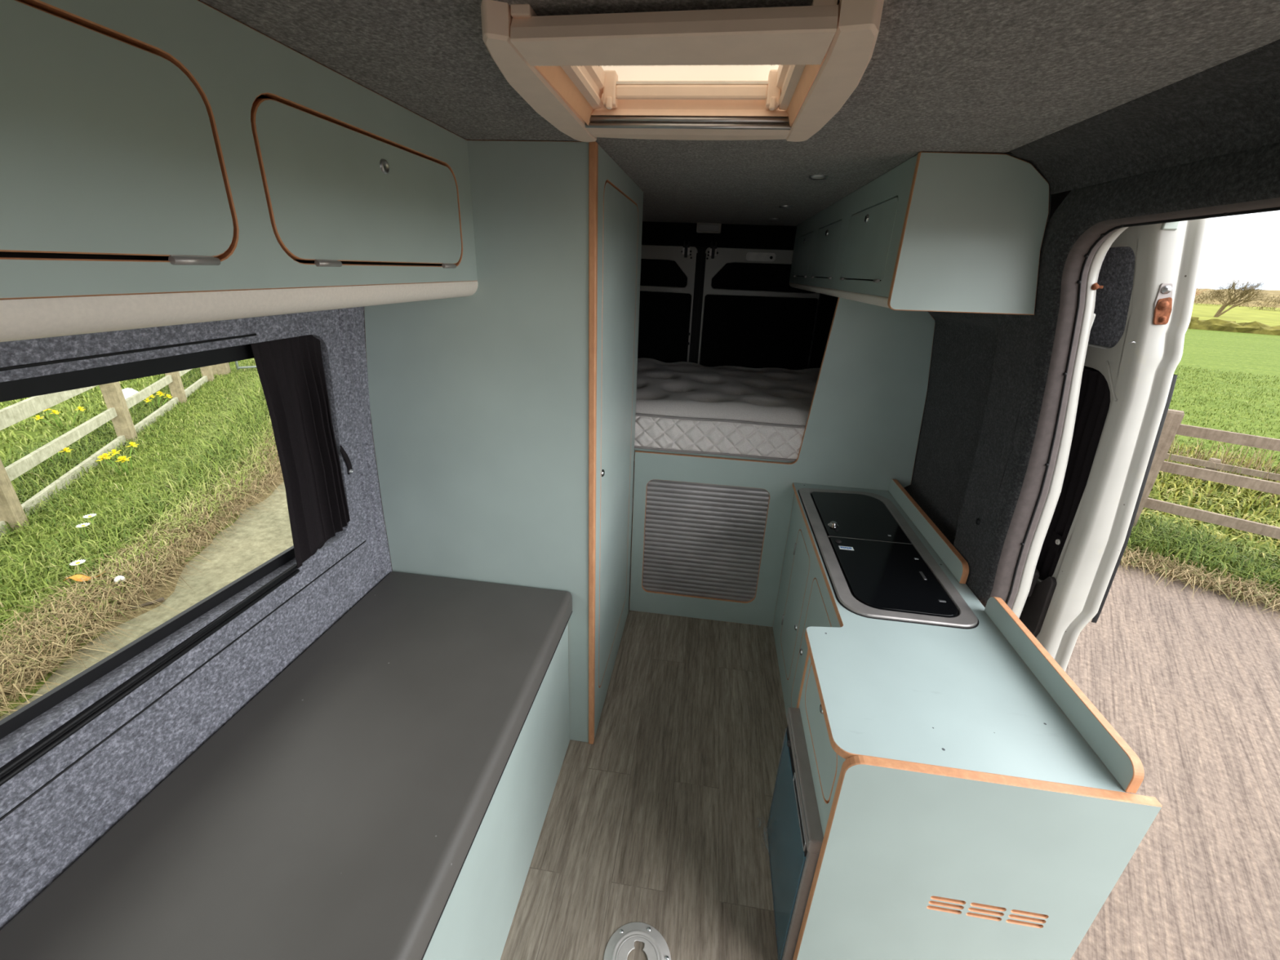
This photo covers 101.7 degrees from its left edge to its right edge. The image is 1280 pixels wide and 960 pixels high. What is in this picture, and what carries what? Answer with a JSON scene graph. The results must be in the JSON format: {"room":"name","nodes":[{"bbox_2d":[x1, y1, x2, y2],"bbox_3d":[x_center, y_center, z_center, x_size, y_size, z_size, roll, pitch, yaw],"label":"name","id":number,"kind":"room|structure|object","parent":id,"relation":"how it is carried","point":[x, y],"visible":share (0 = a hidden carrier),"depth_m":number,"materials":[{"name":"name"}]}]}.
{"room":"vehicle interior","nodes":[
{"label":"vehicle interior","id":0,"kind":"room"},
{"bbox_2d":[0,285,392,929],"bbox_3d":[-0.741,0.058,1.538,0.250,1.920,4.480,5,22,7],"label":"wall","id":1,"kind":"structure","parent":0,"point":[53,811],"depth_m":1.01,"materials":[{"name":"carpet"}]},
{"bbox_2d":[0,343,299,786],"bbox_3d":[-0.984,0.276,0.460,0.055,0.670,2.230,5,22,7],"label":"window","id":2,"kind":"structure","parent":1,"relation":"in","point":[15,389],"depth_m":0.93,"materials":[{"name":"black plastic"}]},
{"bbox_2d":[250,334,353,568],"bbox_3d":[-0.822,-0.085,1.306,0.044,0.563,0.256,5,22,7],"label":"curtain","id":3,"kind":"object","parent":2,"relation":"attached to","point":[291,371],"visible":0.94,"depth_m":1.28,"materials":[{"name":"black fabric"}]},
{"bbox_2d":[0,0,478,342],"bbox_3d":[-0.731,-0.219,0.275,0.338,0.384,2.264,5,22,7],"label":"upper cabinet","id":4,"kind":"object","parent":1,"relation":"attached to","point":[153,148],"visible":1,"depth_m":0.60,"materials":[{"name":"green laminate"}]},
{"bbox_2d":[500,498,787,959],"bbox_3d":[0.060,1.011,1.798,1.860,0.020,4.480,5,22,7],"label":"floor","id":5,"kind":"structure","parent":0,"point":[660,821],"depth_m":1.67,"materials":[{"name":"laminate"}]},
{"bbox_2d":[422,622,569,959],"bbox_3d":[-0.693,1.077,0.786,0.590,0.562,2.260,5,22,7],"label":"bench base","id":6,"kind":"object","parent":5,"relation":"on","point":[475,922],"visible":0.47,"depth_m":1.29,"materials":[{"name":"green laminate"}]},
{"bbox_2d":[0,571,572,959],"bbox_3d":[-0.671,0.771,0.676,0.615,0.087,2.230,5,22,7],"label":"seat cushion","id":7,"kind":"object","parent":6,"relation":"on","point":[339,814],"visible":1,"depth_m":0.98,"materials":[{"name":"grey leather"}]},
{"bbox_2d":[364,140,643,744],"bbox_3d":[-0.413,-0.085,1.945,0.688,1.864,0.812,5,22,7],"label":"wardrobe","id":8,"kind":"object","parent":5,"relation":"on","point":[503,415],"visible":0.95,"depth_m":1.49,"materials":[{"name":"green laminate"}]},
{"bbox_2d":[603,921,671,959],"bbox_3d":[-0.007,1.197,1.298,0.169,0.007,0.169,5,22,7],"label":"socket","id":9,"kind":"object","parent":5,"relation":"attached to","point":[626,931],"visible":1,"depth_m":1.33,"materials":[{"name":"metal"}]},
{"bbox_2d":[629,297,935,626],"bbox_3d":[0.325,-0.265,2.908,1.827,1.528,1.297,5,22,7],"label":"partition panel","id":10,"kind":"object","parent":5,"relation":"on","point":[709,532],"visible":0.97,"depth_m":2.29,"materials":[{"name":"green laminate"}]},
{"bbox_2d":[642,479,768,601],"bbox_3d":[0.293,0.292,2.443,0.592,0.635,0.003,5,22,7],"label":"shutter","id":11,"kind":"object","parent":10,"relation":"hanging from","point":[704,540],"depth_m":2.43,"materials":[{"name":"metal"}]},
{"bbox_2d":[634,357,820,461],"bbox_3d":[0.309,-0.451,2.835,1.740,0.221,1.278,5,22,7],"label":"mattress","id":12,"kind":"object","parent":10,"relation":"on","point":[682,406],"visible":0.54,"depth_m":2.29,"materials":[{"name":"fabric"}]},
{"bbox_2d":[766,706,823,959],"bbox_3d":[0.606,0.941,1.323,0.543,0.508,0.366,5,22,7],"label":"fridge","id":13,"kind":"object","parent":5,"relation":"on","point":[795,837],"visible":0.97,"depth_m":1.26,"materials":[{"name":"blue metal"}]},
{"bbox_2d":[773,493,1162,959],"bbox_3d":[0.732,0.640,1.733,0.532,0.766,1.416,5,22,7],"label":"kitchen cabinet","id":14,"kind":"object","parent":5,"relation":"on","point":[916,861],"visible":0.84,"depth_m":1.04,"materials":[{"name":"green laminate"}]},
{"bbox_2d":[792,479,1144,793],"bbox_3d":[0.725,0.261,1.592,0.518,0.079,1.396,5,22,7],"label":"countertop","id":15,"kind":"structure","parent":14,"relation":"on","point":[989,698],"depth_m":1.12,"materials":[{"name":"green wood"}]},
{"bbox_2d":[797,488,978,629],"bbox_3d":[0.783,0.201,1.774,0.367,0.022,0.898,5,22,7],"label":"sink","id":16,"kind":"object","parent":15,"relation":"in","point":[877,566],"visible":1,"depth_m":1.63,"materials":[{"name":"metal"}]},
{"bbox_2d":[632,221,838,497],"bbox_3d":[0.421,-0.689,3.489,1.890,1.885,0.100,5,22,7],"label":"wall","id":17,"kind":"structure","parent":0,"point":[655,233],"depth_m":3.16,"materials":[{"name":"black carpet"}]},
{"bbox_2d":[634,240,697,455],"bbox_3d":[-0.035,-0.813,3.494,0.744,1.455,0.066,5,22,7],"label":"door","id":18,"kind":"structure","parent":17,"relation":"in","point":[668,280],"depth_m":3.35,"materials":[{"name":"white paint"}]},
{"bbox_2d":[690,247,705,363],"bbox_3d":[0.354,-0.771,3.465,0.040,1.430,0.042,5,22,7],"label":"trim","id":19,"kind":"structure","parent":17,"relation":"attached to","point":[701,251],"depth_m":3.31,"materials":[{"name":"black metal"}]},
{"bbox_2d":[696,222,721,233],"bbox_3d":[0.412,-1.510,3.121,0.145,0.056,0.024,5,22,7],"label":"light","id":20,"kind":"object","parent":17,"relation":"attached to","point":[707,228],"visible":0.99,"depth_m":3.12,"materials":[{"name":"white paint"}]},
{"bbox_2d":[696,241,819,369],"bbox_3d":[0.746,-0.744,3.404,0.756,1.455,0.066,5,22,7],"label":"door","id":21,"kind":"structure","parent":17,"relation":"in","point":[751,316],"depth_m":3.30,"materials":[{"name":"white paint"}]},
{"bbox_2d":[199,0,1279,226],"bbox_3d":[0.081,-0.743,1.093,1.420,0.030,4.480,5,22,7],"label":"ceiling","id":22,"kind":"structure","parent":0,"point":[944,76],"depth_m":0.73,"materials":[{"name":"carpet"}]},
{"bbox_2d":[480,0,884,142],"bbox_3d":[0.062,-0.627,0.766,0.485,0.131,0.528,5,22,7],"label":"roof hatch","id":23,"kind":"object","parent":22,"relation":"attached to","point":[781,73],"visible":1,"depth_m":0.66,"materials":[{"name":"beige plastic"}]},
{"bbox_2d":[768,217,779,220],"bbox_3d":[0.699,-1.354,2.709,0.054,0.006,0.054,5,22,7],"label":"recessed light","id":24,"kind":"object","parent":22,"relation":"in","point":[770,219],"visible":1,"depth_m":2.69,"materials":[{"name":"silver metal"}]},
{"bbox_2d":[778,205,792,208],"bbox_3d":[0.612,-1.147,2.188,0.054,0.006,0.054,5,22,7],"label":"recessed light","id":25,"kind":"object","parent":22,"relation":"in","point":[780,206],"visible":1,"depth_m":2.17,"materials":[{"name":"silver metal"}]},
{"bbox_2d":[808,174,828,180],"bbox_3d":[0.514,-0.873,1.504,0.054,0.006,0.054,5,22,7],"label":"recessed light","id":26,"kind":"object","parent":22,"relation":"in","point":[817,177],"visible":1,"depth_m":1.49,"materials":[{"name":"silver metal"}]},
{"bbox_2d":[903,39,1279,607],"bbox_3d":[0.890,0.192,1.345,0.485,1.900,4.480,5,22,7],"label":"wall","id":27,"kind":"structure","parent":0,"point":[1210,137],"depth_m":1.13,"materials":[{"name":"carpet"}]},
{"bbox_2d":[789,151,1049,315],"bbox_3d":[0.921,-0.932,2.131,0.340,0.337,2.019,5,22,7],"label":"upper cabinet","id":28,"kind":"object","parent":27,"relation":"attached to","point":[936,231],"visible":1,"depth_m":1.23,"materials":[{"name":"green laminate"}]},
{"bbox_2d":[1011,226,1128,618],"bbox_3d":[0.922,0.436,0.782,0.152,1.873,1.635,5,22,7],"label":"trim","id":29,"kind":"structure","parent":27,"relation":"attached to","point":[1088,317],"depth_m":1.27,"materials":[{"name":"white paint"}]},
{"bbox_2d":[1019,217,1208,671],"bbox_3d":[1.230,0.145,2.026,0.243,2.100,1.293,5,22,7],"label":"door","id":30,"kind":"structure","parent":27,"relation":"in","point":[1148,275],"depth_m":1.28,"materials":[{"name":"white paint"}]},
{"bbox_2d":[1035,367,1110,580],"bbox_3d":[1.197,-0.059,1.595,0.056,0.600,0.500,5,22,7],"label":"panel","id":31,"kind":"object","parent":30,"relation":"hanging from","point":[1093,409],"depth_m":1.39,"materials":[{"name":"black fabric"}]},
{"bbox_2d":[989,197,1279,608],"bbox_3d":[0.872,0.501,0.816,0.156,1.725,1.339,5,22,7],"label":"trim","id":32,"kind":"structure","parent":27,"relation":"attached to","point":[1031,486],"depth_m":1.23,"materials":[{"name":"rubber"}]},
{"bbox_2d":[1005,207,1279,604],"bbox_3d":[0.876,0.505,0.817,0.110,1.717,1.318,5,22,7],"label":"trim","id":33,"kind":"structure","parent":27,"relation":"attached to","point":[1102,235],"depth_m":1.17,"materials":[{"name":"black rubber"}]},
{"label":"outside","id":34,"kind":"structure","parent":0,"visible":0},
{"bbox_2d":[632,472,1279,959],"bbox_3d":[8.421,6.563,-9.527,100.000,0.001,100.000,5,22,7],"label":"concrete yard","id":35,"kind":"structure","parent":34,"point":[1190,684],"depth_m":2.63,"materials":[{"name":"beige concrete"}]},
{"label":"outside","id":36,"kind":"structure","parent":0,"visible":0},
{"bbox_2d":[1168,328,1279,471],"bbox_3d":[20.479,-5.086,20.358,216.344,0.001,171.882,5,22,7],"label":"ground","id":37,"kind":"structure","parent":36,"point":[1255,354],"depth_m":14.31,"materials":[{"name":"green plant"}]},
{"bbox_2d":[1168,365,1279,471],"bbox_3d":[14.336,-1.049,9.717,17.127,0.071,13.156,22,29,39],"label":"crop","id":38,"kind":"object","parent":37,"relation":"on","point":[1182,370],"visible":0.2,"depth_m":10.72,"materials":[{"name":"green plant"}]},
{"bbox_2d":[1187,316,1279,335],"bbox_3d":[33.787,-10.121,33.115,114.334,0.737,83.778,5,22,7],"label":"hedge","id":39,"kind":"object","parent":37,"relation":"on","point":[1254,327],"visible":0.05,"depth_m":31.00,"materials":[{"name":"green plant"}]},
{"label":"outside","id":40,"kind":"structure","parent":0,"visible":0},
{"bbox_2d":[0,358,279,716],"bbox_3d":[-49.025,-8.759,22.412,98.291,0.044,41.000,5,22,7],"label":"grass bank","id":41,"kind":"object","parent":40,"point":[54,430],"visible":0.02,"depth_m":5.11,"materials":[{"name":"plant"}]},
{"bbox_2d":[31,406,84,429],"bbox_3d":[-7.211,-0.773,6.506,0.479,0.325,0.209,-18,30,-40],"label":"clump","id":42,"kind":"object","parent":41,"relation":"on","point":[80,408],"visible":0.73,"depth_m":6.45,"materials":[{"name":"yellow plant"}]},
{"bbox_2d":[31,415,43,420],"bbox_3d":[-7.307,-0.762,6.332,0.110,0.051,0.095,5,22,7],"label":"flower","id":43,"kind":"object","parent":42,"relation":"on","point":[37,416],"depth_m":6.33,"materials":[{"name":"yellow plant"}]},
{"bbox_2d":[50,409,58,413],"bbox_3d":[-7.203,-0.837,6.413,0.110,0.051,0.098,5,22,7],"label":"flower","id":44,"kind":"object","parent":42,"relation":"on","point":[55,411],"depth_m":6.41,"materials":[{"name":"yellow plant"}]},
{"bbox_2d":[76,406,84,410],"bbox_3d":[-7.034,-0.898,6.548,0.108,0.051,0.104,5,22,7],"label":"flower","id":45,"kind":"object","parent":42,"relation":"on","point":[80,408],"depth_m":6.55,"materials":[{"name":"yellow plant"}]},
{"bbox_2d":[48,447,71,466],"bbox_3d":[-5.966,-0.240,5.399,0.255,0.262,0.359,-9,24,-25],"label":"clump","id":46,"kind":"object","parent":41,"relation":"on","point":[65,449],"visible":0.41,"depth_m":5.32,"materials":[{"name":"yellow plant"}]},
{"bbox_2d":[59,447,71,452],"bbox_3d":[-5.846,-0.309,5.302,0.110,0.051,0.098,5,22,7],"label":"flower","id":47,"kind":"object","parent":46,"relation":"on","point":[65,449],"depth_m":5.30,"materials":[{"name":"yellow plant"}]},
{"bbox_2d":[71,559,84,574],"bbox_3d":[-3.819,0.623,3.563,0.084,0.142,0.084,5,22,7],"label":"daisy","id":48,"kind":"object","parent":41,"relation":"on","point":[78,562],"visible":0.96,"depth_m":3.54,"materials":[{"name":"white plant"}]},
{"bbox_2d":[75,522,88,541],"bbox_3d":[-4.290,0.411,4.039,0.084,0.142,0.084,5,22,7],"label":"daisy","id":49,"kind":"object","parent":41,"relation":"on","point":[83,525],"visible":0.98,"depth_m":4.02,"materials":[{"name":"white plant"}]},
{"bbox_2d":[84,513,96,529],"bbox_3d":[-4.390,0.349,4.181,0.084,0.142,0.084,5,22,7],"label":"daisy","id":50,"kind":"object","parent":41,"relation":"on","point":[90,516],"visible":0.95,"depth_m":4.16,"materials":[{"name":"white plant"}]},
{"bbox_2d":[0,368,202,479],"bbox_3d":[-10.931,-2.759,11.236,4.298,0.143,16.777,-8,24,-23],"label":"meadow","id":51,"kind":"structure","parent":41,"relation":"on","point":[2,405],"depth_m":6.82,"materials":[{"name":"green plant"}]},
{"bbox_2d":[0,365,214,537],"bbox_3d":[-4.399,0.457,2.800,0.130,1.180,15.202,-8,24,-24],"label":"fence","id":52,"kind":"object","parent":41,"relation":"on","point":[11,509],"visible":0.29,"depth_m":5.10,"materials":[{"name":"beige wood"}]},
{"bbox_2d":[96,441,138,475],"bbox_3d":[-5.222,-0.194,5.261,0.272,0.336,0.312,5,22,7],"label":"clump","id":53,"kind":"object","parent":41,"relation":"on","point":[104,455],"visible":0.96,"depth_m":5.20,"materials":[{"name":"yellow plant"}]},
{"bbox_2d":[96,455,106,461],"bbox_3d":[-5.315,-0.220,5.149,0.110,0.051,0.100,5,22,7],"label":"flower","id":54,"kind":"object","parent":53,"relation":"on","point":[101,457],"depth_m":5.14,"materials":[{"name":"yellow plant"}]},
{"bbox_2d":[99,453,111,458],"bbox_3d":[-5.269,-0.240,5.140,0.108,0.051,0.104,5,22,7],"label":"flower","id":55,"kind":"object","parent":53,"relation":"on","point":[104,455],"depth_m":5.14,"materials":[{"name":"yellow plant"}]},
{"bbox_2d":[108,448,120,455],"bbox_3d":[-5.188,-0.279,5.146,0.110,0.051,0.095,5,22,7],"label":"flower","id":56,"kind":"object","parent":53,"relation":"on","point":[113,451],"depth_m":5.14,"materials":[{"name":"yellow plant"}]},
{"bbox_2d":[116,456,129,461],"bbox_3d":[-5.147,-0.212,5.174,0.107,0.051,0.106,5,22,7],"label":"flower","id":57,"kind":"object","parent":53,"relation":"on","point":[120,458],"depth_m":5.18,"materials":[{"name":"yellow plant"}]},
{"bbox_2d":[125,441,138,447],"bbox_3d":[-5.166,-0.362,5.302,0.110,0.051,0.098,5,22,7],"label":"flower","id":58,"kind":"object","parent":53,"relation":"on","point":[131,443],"depth_m":5.30,"materials":[{"name":"yellow plant"}]},
{"bbox_2d":[121,387,137,399],"bbox_3d":[-7.672,-1.247,7.841,0.360,0.285,0.234,5,22,7],"label":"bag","id":59,"kind":"object","parent":41,"relation":"on","point":[127,392],"visible":0.33,"depth_m":7.75,"materials":[{"name":"white plastic"}]},
{"bbox_2d":[0,414,284,718],"bbox_3d":[-4.189,-0.017,5.220,1.655,0.127,9.356,-4,23,-16],"label":"dry grass","id":60,"kind":"structure","parent":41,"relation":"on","point":[22,657],"depth_m":3.34,"materials":[{"name":"beige plant"}]},
{"bbox_2d":[62,572,103,582],"bbox_3d":[-3.738,0.656,3.507,0.212,0.042,0.052,-10,25,-27],"label":"dead leaf","id":61,"kind":"object","parent":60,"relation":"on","point":[74,577],"visible":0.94,"depth_m":3.49,"materials":[{"name":"orange plant"}]},
{"bbox_2d":[0,465,284,698],"bbox_3d":[-5.303,-0.774,7.123,2.118,0.032,20.399,-4,23,-16],"label":"strip","id":62,"kind":"object","parent":41,"relation":"on","point":[153,597],"visible":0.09,"depth_m":3.51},
{"bbox_2d":[114,575,125,583],"bbox_3d":[-3.516,0.708,3.535,0.056,0.128,0.055,5,22,7],"label":"daisy","id":63,"kind":"object","parent":62,"relation":"on","point":[118,577],"visible":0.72,"depth_m":3.51,"materials":[{"name":"white plant"}]},
{"bbox_2d":[104,597,164,613],"bbox_3d":[-3.293,0.821,3.376,0.323,0.032,0.030,-13,27,-33],"label":"twig","id":64,"kind":"object","parent":62,"relation":"on","point":[162,599],"visible":0.55,"depth_m":3.42,"materials":[{"name":"brown wood"}]},
{"bbox_2d":[143,391,171,410],"bbox_3d":[-6.844,-1.111,7.422,0.332,0.290,0.169,-17,29,-40],"label":"clump","id":65,"kind":"object","parent":41,"relation":"on","point":[160,393],"visible":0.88,"depth_m":7.42,"materials":[{"name":"yellow plant"}]},
{"bbox_2d":[211,362,231,375],"bbox_3d":[-7.829,-2.513,9.572,0.240,1.330,0.260,-8,24,-24],"label":"gate post","id":66,"kind":"object","parent":41,"relation":"on","point":[224,368],"visible":0.02,"depth_m":9.65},
{"bbox_2d":[235,360,256,369],"bbox_3d":[-6.125,-2.845,10.508,3.448,1.010,0.042,-11,26,-30],"label":"gate","id":67,"kind":"object","parent":41,"relation":"on","point":[237,367],"visible":0.12,"depth_m":9.85,"materials":[{"name":"metal"}]},
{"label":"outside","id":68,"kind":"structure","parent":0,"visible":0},
{"bbox_2d":[1193,288,1279,307],"bbox_3d":[102.926,-35.768,99.322,363.013,2.736,301.740,5,22,7],"label":"hillside","id":69,"kind":"structure","parent":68,"point":[1276,292],"depth_m":70.65,"materials":[{"name":"plant"}]},
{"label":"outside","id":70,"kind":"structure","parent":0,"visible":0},
{"bbox_2d":[1191,302,1279,326],"bbox_3d":[67.513,-22.245,65.858,316.158,1.100,267.230,5,22,7],"label":"ground","id":71,"kind":"structure","parent":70,"point":[1240,314],"depth_m":47.81,"materials":[{"name":"green plant"}]},
{"bbox_2d":[1194,288,1250,306],"bbox_3d":[70.547,-22.395,63.788,5.914,2.561,5.310,5,22,7],"label":"bush","id":72,"kind":"object","parent":71,"relation":"on","point":[1220,291],"visible":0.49,"depth_m":63.72,"materials":[{"name":"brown plant"}]},
{"bbox_2d":[1211,272,1271,317],"bbox_3d":[48.751,-15.082,42.700,3.369,3.678,4.514,5,22,7],"label":"bare tree","id":73,"kind":"object","parent":71,"relation":"on","point":[1244,293],"visible":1,"depth_m":42.34,"materials":[{"name":"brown plant"}]},
{"bbox_2d":[1248,294,1279,311],"bbox_3d":[69.052,-18.773,54.970,4.378,2.364,6.499,-19,30,-41],"label":"bush","id":74,"kind":"object","parent":71,"relation":"on","point":[1278,303],"visible":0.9,"depth_m":56.20,"materials":[{"name":"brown plant"}]},
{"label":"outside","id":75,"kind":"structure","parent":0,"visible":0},
{"bbox_2d":[0,481,293,720],"bbox_3d":[-7.652,1.352,1.699,12.700,0.001,28.000,5,22,7],"label":"ground","id":76,"kind":"structure","parent":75,"point":[260,542],"depth_m":3.86,"materials":[{"name":"dirt"},{"name":"gravel"}]},
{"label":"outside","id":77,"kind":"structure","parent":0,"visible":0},
{"bbox_2d":[1122,442,1279,608],"bbox_3d":[5.918,0.062,6.197,80.002,0.070,5.385,22,29,39],"label":"ground","id":78,"kind":"structure","parent":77,"point":[1250,512],"depth_m":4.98,"materials":[{"name":"plant"}]},
{"bbox_2d":[1118,544,1279,622],"bbox_3d":[4.674,0.850,3.980,7.203,0.132,1.141,22,29,40],"label":"dry grass","id":79,"kind":"structure","parent":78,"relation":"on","point":[1200,579],"depth_m":4.12,"materials":[{"name":"beige plant"}]},
{"bbox_2d":[1125,511,1279,595],"bbox_3d":[5.066,0.659,4.279,6.884,0.262,1.439,22,29,40],"label":"grass","id":80,"kind":"structure","parent":78,"relation":"on","point":[1187,546],"depth_m":4.45,"materials":[{"name":"green plant"}]},
{"bbox_2d":[1132,408,1279,569],"bbox_3d":[5.382,0.300,4.039,6.400,1.270,0.125,22,29,39],"label":"fence","id":81,"kind":"object","parent":78,"relation":"on","point":[1172,426],"visible":0.2,"depth_m":4.47,"materials":[{"name":"brown wood"}]},
{"bbox_2d":[1164,453,1279,494],"bbox_3d":[8.068,0.338,5.446,9.000,0.345,0.105,22,29,39],"label":"fence","id":82,"kind":"object","parent":81,"relation":"attached to","point":[1211,463],"visible":0.23,"depth_m":6.30,"materials":[{"name":"brown wood"}]},
{"bbox_2d":[1166,436,1279,507],"bbox_3d":[7.581,-0.161,6.218,10.321,0.531,2.557,22,29,39],"label":"stalks","id":83,"kind":"object","parent":78,"relation":"on","point":[1224,460],"visible":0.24,"depth_m":6.60,"materials":[{"name":"plant"}]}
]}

